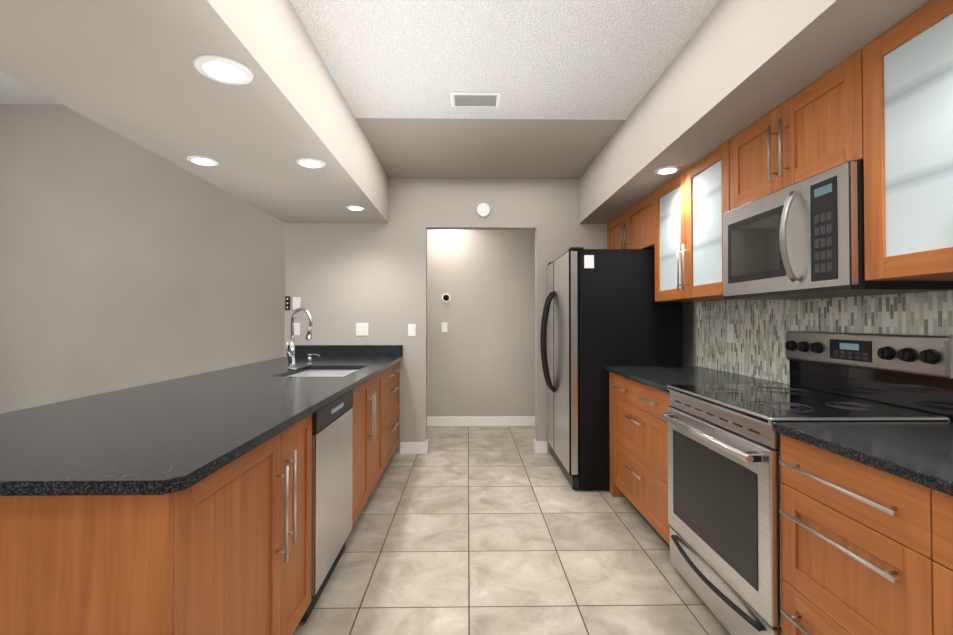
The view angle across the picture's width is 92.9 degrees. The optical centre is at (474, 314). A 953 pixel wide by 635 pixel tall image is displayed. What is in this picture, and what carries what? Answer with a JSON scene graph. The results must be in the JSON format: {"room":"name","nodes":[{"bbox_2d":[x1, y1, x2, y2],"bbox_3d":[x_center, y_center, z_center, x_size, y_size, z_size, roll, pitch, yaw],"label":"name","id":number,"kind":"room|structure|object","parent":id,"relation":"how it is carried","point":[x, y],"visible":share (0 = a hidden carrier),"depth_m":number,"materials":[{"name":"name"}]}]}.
{"room":"kitchen","nodes":[
{"label":"kitchen","id":0,"kind":"room"},
{"bbox_2d":[0,0,407,451],"bbox_3d":[-1.245,-0.466,1.698,0.970,3.460,7.445,0,-1,-1],"label":"wall","id":1,"kind":"structure","parent":0,"point":[136,248],"depth_m":4.23,"materials":[{"name":"paint"}]},
{"bbox_2d":[186,155,220,165],"bbox_3d":[-1.544,-0.871,2.576,0.170,0.008,0.170,0,-1,-1],"label":"recessed light","id":2,"kind":"object","parent":1,"relation":"in","point":[202,160],"visible":0.96,"depth_m":2.55,"materials":[{"name":"white"}]},
{"bbox_2d":[192,55,254,84],"bbox_3d":[-0.910,-0.882,1.645,0.200,0.008,0.200,0,-1,-1],"label":"recessed light","id":3,"kind":"object","parent":1,"relation":"in","point":[222,69],"visible":1,"depth_m":1.63,"materials":[{"name":"white"}]},
{"bbox_2d":[285,296,289,309],"bbox_3d":[-1.738,-0.105,4.207,0.044,0.130,0.013,0,-1,-1],"label":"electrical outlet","id":4,"kind":"object","parent":1,"relation":"attached to","point":[287,302],"visible":1,"depth_m":4.20,"materials":[{"name":"black plastic"}]},
{"bbox_2d":[293,297,299,308],"bbox_3d":[-1.659,-0.105,4.208,0.070,0.115,0.014,0,-1,-1],"label":"light switch","id":5,"kind":"object","parent":1,"relation":"attached to","point":[296,302],"visible":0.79,"depth_m":4.21,"materials":[{"name":"white plastic"}]},
{"bbox_2d":[294,323,299,334],"bbox_3d":[-1.659,0.135,4.205,0.070,0.115,0.014,0,-1,-1],"label":"outlet","id":6,"kind":"object","parent":1,"relation":"attached to","point":[296,328],"visible":0.69,"depth_m":4.21,"materials":[{"name":"white plastic"}]},
{"bbox_2d":[295,158,326,167],"bbox_3d":[-0.944,-0.870,2.615,0.170,0.008,0.170,0,-1,-1],"label":"recessed light","id":7,"kind":"object","parent":1,"relation":"in","point":[310,163],"visible":0.96,"depth_m":2.60,"materials":[{"name":"white"}]},
{"bbox_2d":[346,205,365,210],"bbox_3d":[-0.960,-0.858,3.655,0.160,0.008,0.160,0,-1,-1],"label":"recessed light","id":8,"kind":"object","parent":1,"relation":"in","point":[355,207],"visible":0.96,"depth_m":3.63,"materials":[{"name":"white"}]},
{"bbox_2d":[356,323,367,335],"bbox_3d":[-1.049,0.138,4.217,0.115,0.120,0.008,0,-1,-1],"label":"light switch","id":9,"kind":"object","parent":1,"relation":"attached to","point":[361,329],"visible":1,"depth_m":4.21,"materials":[{"name":"white plastic"}]},
{"bbox_2d":[0,0,719,178],"bbox_3d":[-2.120,-1.711,1.700,7.720,1.070,7.445,0,-1,-1],"label":"ceiling","id":10,"kind":"structure","parent":0,"point":[572,82],"depth_m":2.44,"materials":[{"name":"paint"}]},
{"bbox_2d":[450,92,500,106],"bbox_3d":[0.004,-1.287,2.719,0.300,0.012,0.170,0,-1,-1],"label":"ceiling vent","id":11,"kind":"object","parent":10,"relation":"in","point":[475,99],"visible":1,"depth_m":2.70,"materials":[{"name":"white plastic"}]},
{"bbox_2d":[408,204,423,427],"bbox_3d":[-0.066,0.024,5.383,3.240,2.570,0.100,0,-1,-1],"label":"wall","id":12,"kind":"structure","parent":0,"point":[415,211],"depth_m":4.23,"materials":[{"name":"paint"}]},
{"bbox_2d":[408,324,415,335],"bbox_3d":[-0.587,0.145,4.223,0.070,0.115,0.008,0,-1,-1],"label":"light switch","id":13,"kind":"object","parent":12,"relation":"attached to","point":[411,329],"visible":1,"depth_m":4.22,"materials":[{"name":"white plastic"}]},
{"bbox_2d":[424,179,575,452],"bbox_3d":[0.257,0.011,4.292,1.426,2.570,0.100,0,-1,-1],"label":"wall","id":14,"kind":"structure","parent":0,"point":[492,268],"depth_m":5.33,"materials":[{"name":"paint"}]},
{"bbox_2d":[442,322,446,331],"bbox_3d":[-0.355,0.148,5.319,0.070,0.115,0.014,0,-1,-1],"label":"light switch","id":15,"kind":"object","parent":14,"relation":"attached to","point":[444,326],"visible":1,"depth_m":5.32,"materials":[{"name":"white plastic"}]},
{"bbox_2d":[442,293,450,301],"bbox_3d":[-0.335,-0.197,5.318,0.104,0.104,0.026,0,-1,-1],"label":"thermostat","id":16,"kind":"object","parent":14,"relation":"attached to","point":[446,297],"visible":0.98,"depth_m":5.31,"materials":[{"name":"white plastic"}]},
{"bbox_2d":[400,416,547,453],"bbox_3d":[-0.042,1.247,4.764,3.266,0.110,1.108,0,-1,-1],"label":"baseboard","id":17,"kind":"structure","parent":14,"relation":"attached to","point":[422,447],"depth_m":5.30,"materials":[{"name":"white wood"}]},
{"bbox_2d":[476,203,490,216],"bbox_3d":[0.082,-0.980,4.234,0.136,0.136,0.036,0,-1,-1],"label":"smoke detector","id":18,"kind":"object","parent":14,"relation":"attached to","point":[483,209],"visible":1,"depth_m":4.22,"materials":[{"name":"white plastic"}]},
{"bbox_2d":[293,426,730,634],"bbox_3d":[-2.120,1.289,1.663,7.720,0.050,7.445,0,-1,-1],"label":"floor","id":19,"kind":"structure","parent":0,"point":[481,530],"depth_m":2.36,"materials":[{"name":"tile"}]},
{"bbox_2d":[0,424,295,634],"bbox_3d":[-0.954,0.820,1.280,0.600,0.880,0.620,0,-1,-1],"label":"base cabinet","id":20,"kind":"object","parent":19,"relation":"on","point":[226,549],"depth_m":0.96,"materials":[{"name":"brown wood"}]},
{"bbox_2d":[292,414,311,634],"bbox_3d":[-0.960,0.824,1.655,0.600,0.880,0.370,0,-1,-1],"label":"base cabinet","id":21,"kind":"object","parent":19,"relation":"on","point":[302,443],"depth_m":1.75,"materials":[{"name":"brown wood"}]},
{"bbox_2d":[300,389,352,621],"bbox_3d":[-0.949,0.834,2.145,0.597,0.872,0.598,0,-1,-1],"label":"dishwasher","id":22,"kind":"object","parent":19,"relation":"on","point":[332,441],"visible":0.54,"depth_m":2.05,"materials":[{"name":"grey metal"}]},
{"bbox_2d":[352,397,383,526],"bbox_3d":[-0.979,0.949,2.905,0.600,0.661,0.913,0,-1,-1],"label":"base cabinet","id":23,"kind":"object","parent":19,"relation":"on","point":[368,412],"depth_m":2.85,"materials":[{"name":"brown wood"}]},
{"bbox_2d":[353,361,399,469],"bbox_3d":[-0.992,0.850,3.754,0.600,0.880,0.909,0,-1,-1],"label":"base cabinet","id":24,"kind":"object","parent":19,"relation":"on","point":[386,384],"depth_m":3.66,"materials":[{"name":"brown wood"}]},
{"bbox_2d":[0,345,402,495],"bbox_3d":[-1.174,0.429,2.572,1.060,0.329,3.280,0,-1,-1],"label":"countertop","id":25,"kind":"structure","parent":24,"relation":"on","point":[170,436],"depth_m":1.45,"materials":[{"name":"stone"}]},
{"bbox_2d":[286,307,312,369],"bbox_3d":[-1.166,0.161,3.031,0.200,0.418,0.135,0,-1,-1],"label":"faucet","id":26,"kind":"object","parent":25,"relation":"on","point":[290,354],"visible":1,"depth_m":3.05,"materials":[{"name":"silver metal"}]},
{"bbox_2d":[307,354,319,364],"bbox_3d":[-1.193,0.332,3.358,0.109,0.083,0.062,0,-1,-1],"label":"soap dispenser","id":27,"kind":"object","parent":25,"relation":"on","point":[309,359],"visible":1,"depth_m":3.35,"materials":[{"name":"silver metal"}]},
{"bbox_2d":[540,247,682,489],"bbox_3d":[1.041,0.402,3.752,0.936,1.774,0.944,0,-1,-1],"label":"refrigerator","id":28,"kind":"object","parent":19,"relation":"on","point":[602,309],"visible":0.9,"depth_m":3.29,"materials":[{"name":"black metal"}]},
{"bbox_2d":[609,372,670,547],"bbox_3d":[1.299,0.838,2.767,0.643,0.880,0.996,0,-1,-1],"label":"base cabinet","id":29,"kind":"object","parent":19,"relation":"on","point":[638,434],"depth_m":2.68,"materials":[{"name":"brown wood"}]},
{"bbox_2d":[606,366,952,495],"bbox_3d":[1.308,0.366,1.412,0.668,0.030,3.718,0,-1,-1],"label":"countertop","id":30,"kind":"structure","parent":29,"relation":"on","point":[920,453],"depth_m":1.31,"materials":[{"name":"stone"}]},
{"bbox_2d":[659,331,952,634],"bbox_3d":[1.272,0.671,1.874,0.723,1.190,0.778,0,-1,-1],"label":"range","id":31,"kind":"object","parent":19,"relation":"on","point":[724,481],"visible":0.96,"depth_m":1.73,"materials":[{"name":"silver metal"}]},
{"bbox_2d":[779,434,916,634],"bbox_3d":[1.322,0.819,1.238,0.643,0.880,0.479,0,-1,-1],"label":"base cabinet","id":32,"kind":"object","parent":19,"relation":"on","point":[867,550],"depth_m":1.23,"materials":[{"name":"brown wood"}]},
{"bbox_2d":[917,484,952,634],"bbox_3d":[1.331,0.812,0.673,0.643,0.880,0.651,0,-1,-1],"label":"base cabinet","id":33,"kind":"object","parent":19,"relation":"on","point":[934,508],"depth_m":0.99,"materials":[{"name":"brown wood"}]},
{"bbox_2d":[576,0,931,365],"bbox_3d":[1.374,-0.020,1.732,0.730,2.570,7.445,0,-1,-1],"label":"wall","id":34,"kind":"structure","parent":0,"point":[747,58],"depth_m":1.97,"materials":[{"name":"paint"}]},
{"bbox_2d":[607,194,650,248],"bbox_3d":[1.431,-0.675,3.725,0.354,0.368,1.076,0,-1,-1],"label":"upper cabinet","id":35,"kind":"object","parent":34,"relation":"attached to","point":[631,229],"depth_m":3.61,"materials":[{"name":"brown wood"}]},
{"bbox_2d":[654,166,680,174],"bbox_3d":[1.164,-0.869,2.737,0.150,0.008,0.150,0,-1,-1],"label":"recessed light","id":36,"kind":"object","parent":34,"relation":"in","point":[667,170],"visible":0.98,"depth_m":2.72,"materials":[{"name":"white"}]},
{"bbox_2d":[651,145,724,301],"bbox_3d":[1.446,-0.483,2.727,0.354,0.776,0.907,0,-1,-1],"label":"upper cabinet","id":37,"kind":"object","parent":34,"relation":"attached to","point":[687,212],"depth_m":2.66,"materials":[{"name":"brown wood"}]},
{"bbox_2d":[723,54,854,211],"bbox_3d":[1.458,-0.698,1.890,0.354,0.368,0.760,0,-1,-1],"label":"upper cabinet","id":38,"kind":"object","parent":34,"relation":"attached to","point":[812,133],"depth_m":1.82,"materials":[{"name":"brown wood"}]},
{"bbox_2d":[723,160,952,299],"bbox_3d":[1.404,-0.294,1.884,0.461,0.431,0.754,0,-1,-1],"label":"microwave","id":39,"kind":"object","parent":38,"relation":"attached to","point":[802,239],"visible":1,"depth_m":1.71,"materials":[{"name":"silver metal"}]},
{"bbox_2d":[696,290,952,384],"bbox_3d":[1.640,0.119,1.421,0.008,0.461,3.720,0,-1,-1],"label":"tile backsplash","id":40,"kind":"structure","parent":34,"relation":"attached to","point":[756,349],"depth_m":2.36,"materials":[{"name":"tile"}]},
{"bbox_2d":[727,324,733,342],"bbox_3d":[1.610,0.118,2.851,0.008,0.116,0.070,0,-1,-1],"label":"outlet","id":41,"kind":"object","parent":40,"relation":"attached to","point":[730,333],"visible":1,"depth_m":2.84,"materials":[{"name":"white plastic"}]},
{"bbox_2d":[855,0,952,280],"bbox_3d":[1.470,-0.503,1.087,0.354,0.776,0.832,0,-1,-1],"label":"upper cabinet","id":42,"kind":"object","parent":34,"relation":"attached to","point":[881,106],"depth_m":1.36,"materials":[{"name":"brown wood"}]}
]}

